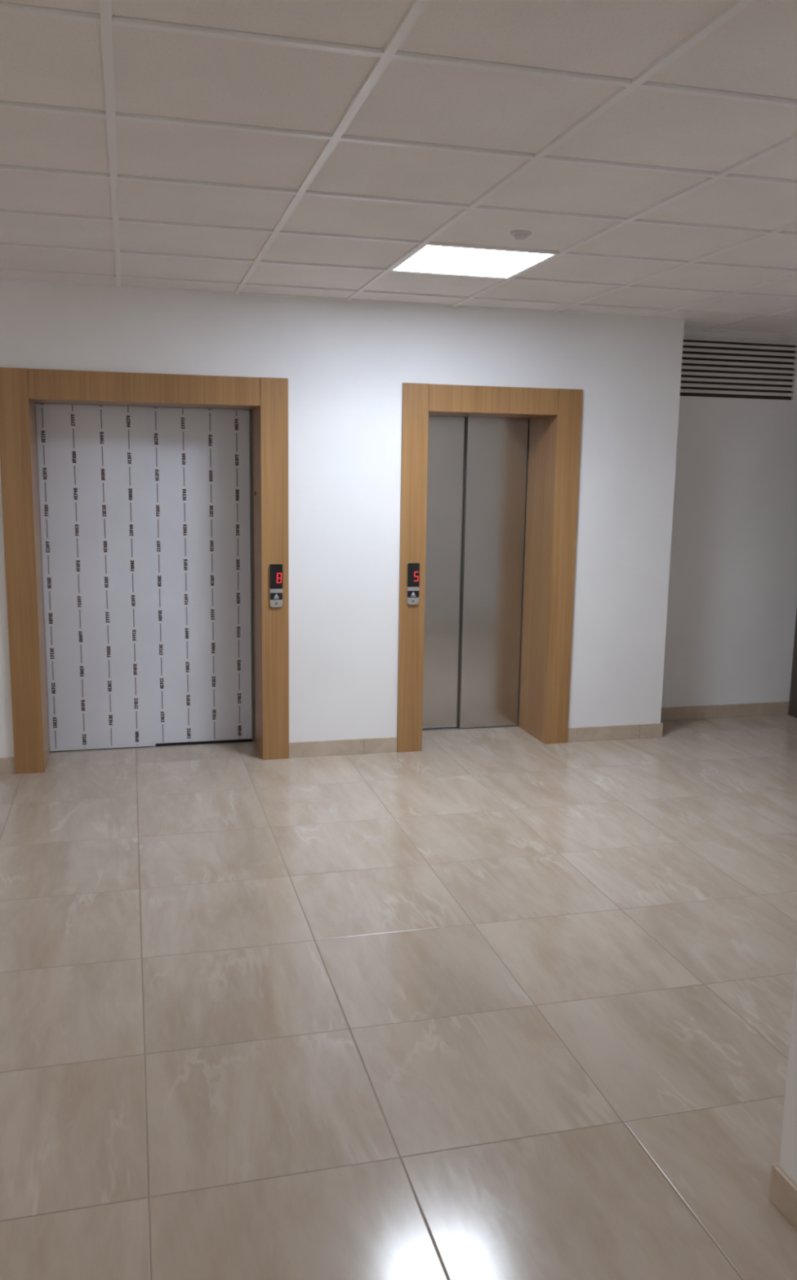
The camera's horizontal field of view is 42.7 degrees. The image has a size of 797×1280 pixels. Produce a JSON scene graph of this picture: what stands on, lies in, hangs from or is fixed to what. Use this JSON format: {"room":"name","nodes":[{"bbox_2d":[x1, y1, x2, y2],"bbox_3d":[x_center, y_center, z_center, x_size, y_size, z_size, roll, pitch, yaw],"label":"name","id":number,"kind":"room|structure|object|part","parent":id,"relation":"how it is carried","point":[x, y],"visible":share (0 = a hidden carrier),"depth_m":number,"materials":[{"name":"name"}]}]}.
{"room":"elevator lobby","nodes":[
{"label":"elevator lobby","id":0,"kind":"room"},
{"bbox_2d":[0,280,684,757],"bbox_3d":[-1.988,-0.616,5.612,7.420,2.597,0.600,-2,10,-15],"label":"wall","id":1,"kind":"structure","parent":0,"point":[346,364],"depth_m":5.78,"materials":[{"name":"paint"}]},
{"bbox_2d":[0,756,14,774],"bbox_3d":[-3.791,0.721,5.040,3.572,0.090,0.012,-2,10,-15],"label":"baseboard","id":2,"kind":"structure","parent":1,"relation":"attached to","point":[6,764],"depth_m":5.47,"materials":[{"name":"tile"}]},
{"bbox_2d":[0,367,288,773],"bbox_3d":[-1.377,-0.378,5.683,1.480,2.123,0.394,-2,10,-15],"label":"door frame","id":3,"kind":"structure","parent":1,"relation":"attached to","point":[20,388],"depth_m":5.45,"materials":[{"name":"brown wood"}]},
{"bbox_2d":[35,403,254,751],"bbox_3d":[-1.442,-0.345,5.937,1.178,1.972,0.104,-2,10,-15],"label":"door","id":4,"kind":"structure","parent":1,"relation":"in","point":[146,513],"depth_m":5.90,"materials":[{"name":"grey plastic"}]},
{"bbox_3d":[-1.716,-0.334,5.828,0.594,1.966,0.021,-2,10,-15],"label":"door panel","id":5,"kind":"part","parent":4,"relation":"part of","materials":[{"name":"grey plastic"}]},
{"bbox_3d":[-1.460,0.624,6.105,1.178,0.004,0.090,-2,10,-15],"label":"sill","id":6,"kind":"part","parent":4,"relation":"part of","materials":[{"name":"black"}]},
{"bbox_3d":[-1.181,-0.357,5.991,0.623,1.959,0.021,-2,10,-15],"label":"door panel","id":7,"kind":"part","parent":4,"relation":"part of","materials":[{"name":"grey plastic"}]},
{"bbox_3d":[-0.872,-0.359,6.065,0.009,1.968,0.064,-2,10,-15],"label":"edge trim","id":8,"kind":"part","parent":4,"relation":"part of","materials":[{"name":"grey metal"}]},
{"bbox_2d":[254,486,256,507],"bbox_3d":[-0.812,-0.812,5.796,0.006,0.120,0.060,-2,10,-15],"label":"keyhole","id":9,"kind":"object","parent":1,"relation":"attached to","point":[255,486],"visible":1,"depth_m":5.79,"materials":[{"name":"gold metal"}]},
{"bbox_2d":[269,564,282,607],"bbox_3d":[-0.679,-0.302,5.666,0.071,0.240,0.017,-2,10,-15],"label":"panel","id":10,"kind":"object","parent":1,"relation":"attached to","point":[275,570],"visible":1,"depth_m":5.66,"materials":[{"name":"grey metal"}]},
{"bbox_2d":[288,737,396,758],"bbox_3d":[-0.320,0.625,5.945,0.643,0.090,0.012,-2,10,-15],"label":"baseboard","id":11,"kind":"structure","parent":1,"relation":"attached to","point":[384,744],"depth_m":5.94,"materials":[{"name":"tile"}]},
{"bbox_2d":[406,562,419,604],"bbox_3d":[0.084,-0.324,5.865,0.071,0.240,0.017,-2,10,-15],"label":"panel","id":12,"kind":"object","parent":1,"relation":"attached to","point":[413,568],"visible":1,"depth_m":5.86,"materials":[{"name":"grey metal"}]},
{"bbox_2d":[422,416,528,731],"bbox_3d":[0.412,-0.401,6.447,0.780,1.972,0.072,-2,10,-15],"label":"door","id":13,"kind":"structure","parent":1,"relation":"in","point":[477,470],"depth_m":6.44,"materials":[{"name":"metal"}]},
{"bbox_3d":[0.241,-0.403,6.414,0.432,1.962,0.020,-2,10,-15],"label":"door panel","id":14,"kind":"part","parent":13,"relation":"part of","materials":[{"name":"metal"}]},
{"bbox_3d":[0.397,0.570,6.609,0.780,0.004,0.072,-2,10,-15],"label":"sill","id":15,"kind":"part","parent":13,"relation":"part of","materials":[{"name":"silver metal"}]},
{"bbox_3d":[0.599,-0.406,6.475,0.393,1.964,0.020,-2,10,-15],"label":"door panel","id":16,"kind":"part","parent":13,"relation":"part of","materials":[{"name":"metal"}]},
{"bbox_3d":[0.790,-0.411,6.535,0.004,1.968,0.052,-2,10,-15],"label":"edge trim","id":17,"kind":"part","parent":13,"relation":"part of","materials":[{"name":"grey metal"}]},
{"bbox_2d":[396,382,582,752],"bbox_3d":[0.478,-0.433,6.189,1.082,2.123,0.437,-2,10,-15],"label":"door frame","id":18,"kind":"structure","parent":1,"relation":"attached to","point":[554,415],"depth_m":6.02,"materials":[{"name":"brown wood"}]},
{"bbox_2d":[567,722,662,742],"bbox_3d":[1.306,0.548,6.562,0.655,0.090,0.390,-2,10,-15],"label":"baseboard","id":19,"kind":"structure","parent":1,"relation":"attached to","point":[649,730],"depth_m":6.38,"materials":[{"name":"tile"}]},
{"bbox_2d":[0,714,796,1279],"bbox_3d":[-0.342,1.388,1.934,8.840,0.100,10.300,-2,10,-15],"label":"floor","id":20,"kind":"structure","parent":0,"point":[500,1003],"depth_m":3.15,"materials":[{"name":"tile"}]},
{"bbox_2d":[0,0,796,336],"bbox_3d":[-0.099,-1.054,0.741,8.640,0.024,10.284,-2,10,-15],"label":"ceiling","id":21,"kind":"structure","parent":0,"point":[299,148],"depth_m":2.94,"materials":[{"name":"tile"}]},
{"bbox_2d":[391,244,555,278],"bbox_3d":[0.315,-1.680,4.488,0.576,0.039,0.576,-2,10,-15],"label":"recessed light","id":22,"kind":"object","parent":21,"relation":"in","point":[430,259],"visible":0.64,"depth_m":4.48,"materials":[{"name":"white plastic"}]},
{"bbox_2d":[510,230,531,239],"bbox_3d":[0.472,-1.562,3.943,0.082,0.026,0.082,-2,10,-15],"label":"smoke detector","id":23,"kind":"object","parent":21,"relation":"attached to","point":[517,234],"visible":1,"depth_m":3.92,"materials":[{"name":"grey plastic"}]},
{"bbox_2d":[661,330,796,707],"bbox_3d":[2.201,-0.758,6.857,1.320,2.597,0.120,-2,10,-15],"label":"wall","id":24,"kind":"structure","parent":0,"point":[731,605],"depth_m":6.83,"materials":[{"name":"paint"}]},
{"bbox_2d":[660,701,788,720],"bbox_3d":[2.150,0.491,6.987,1.220,0.090,0.012,-2,10,-15],"label":"baseboard","id":25,"kind":"structure","parent":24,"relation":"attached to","point":[668,713],"depth_m":7.00,"materials":[{"name":"tile"}]},
{"bbox_2d":[680,335,796,399],"bbox_3d":[2.111,-1.757,6.588,1.022,0.370,0.022,-2,10,-15],"label":"vent grille","id":26,"kind":"object","parent":24,"relation":"attached to","point":[712,366],"visible":0.66,"depth_m":6.61,"materials":[{"name":"grey metal"}]},
{"bbox_2d":[778,960,796,1185],"bbox_3d":[3.099,0.392,0.030,3.200,2.597,5.250,-2,10,-15],"label":"wall","id":27,"kind":"structure","parent":0,"point":[788,1154],"depth_m":2.28,"materials":[{"name":"paint"}]},
{"bbox_2d":[768,1162,796,1230],"bbox_3d":[2.985,1.621,0.268,3.057,0.090,5.162,-2,10,-15],"label":"baseboard","id":28,"kind":"structure","parent":27,"relation":"attached to","point":[782,1189],"depth_m":2.29,"materials":[{"name":"tile"}]},
{"bbox_3d":[3.353,-0.420,4.935,0.120,2.597,4.240,-2,10,-15],"label":"wall","id":29,"kind":"structure","parent":0,"visible":0},
{"bbox_2d":[787,609,796,718],"bbox_3d":[2.901,-0.414,6.373,0.030,2.100,1.210,-2,10,-15],"label":"door","id":30,"kind":"structure","parent":29,"relation":"in","point":[792,712],"depth_m":7.04,"materials":[{"name":"brown wood"}]}
]}

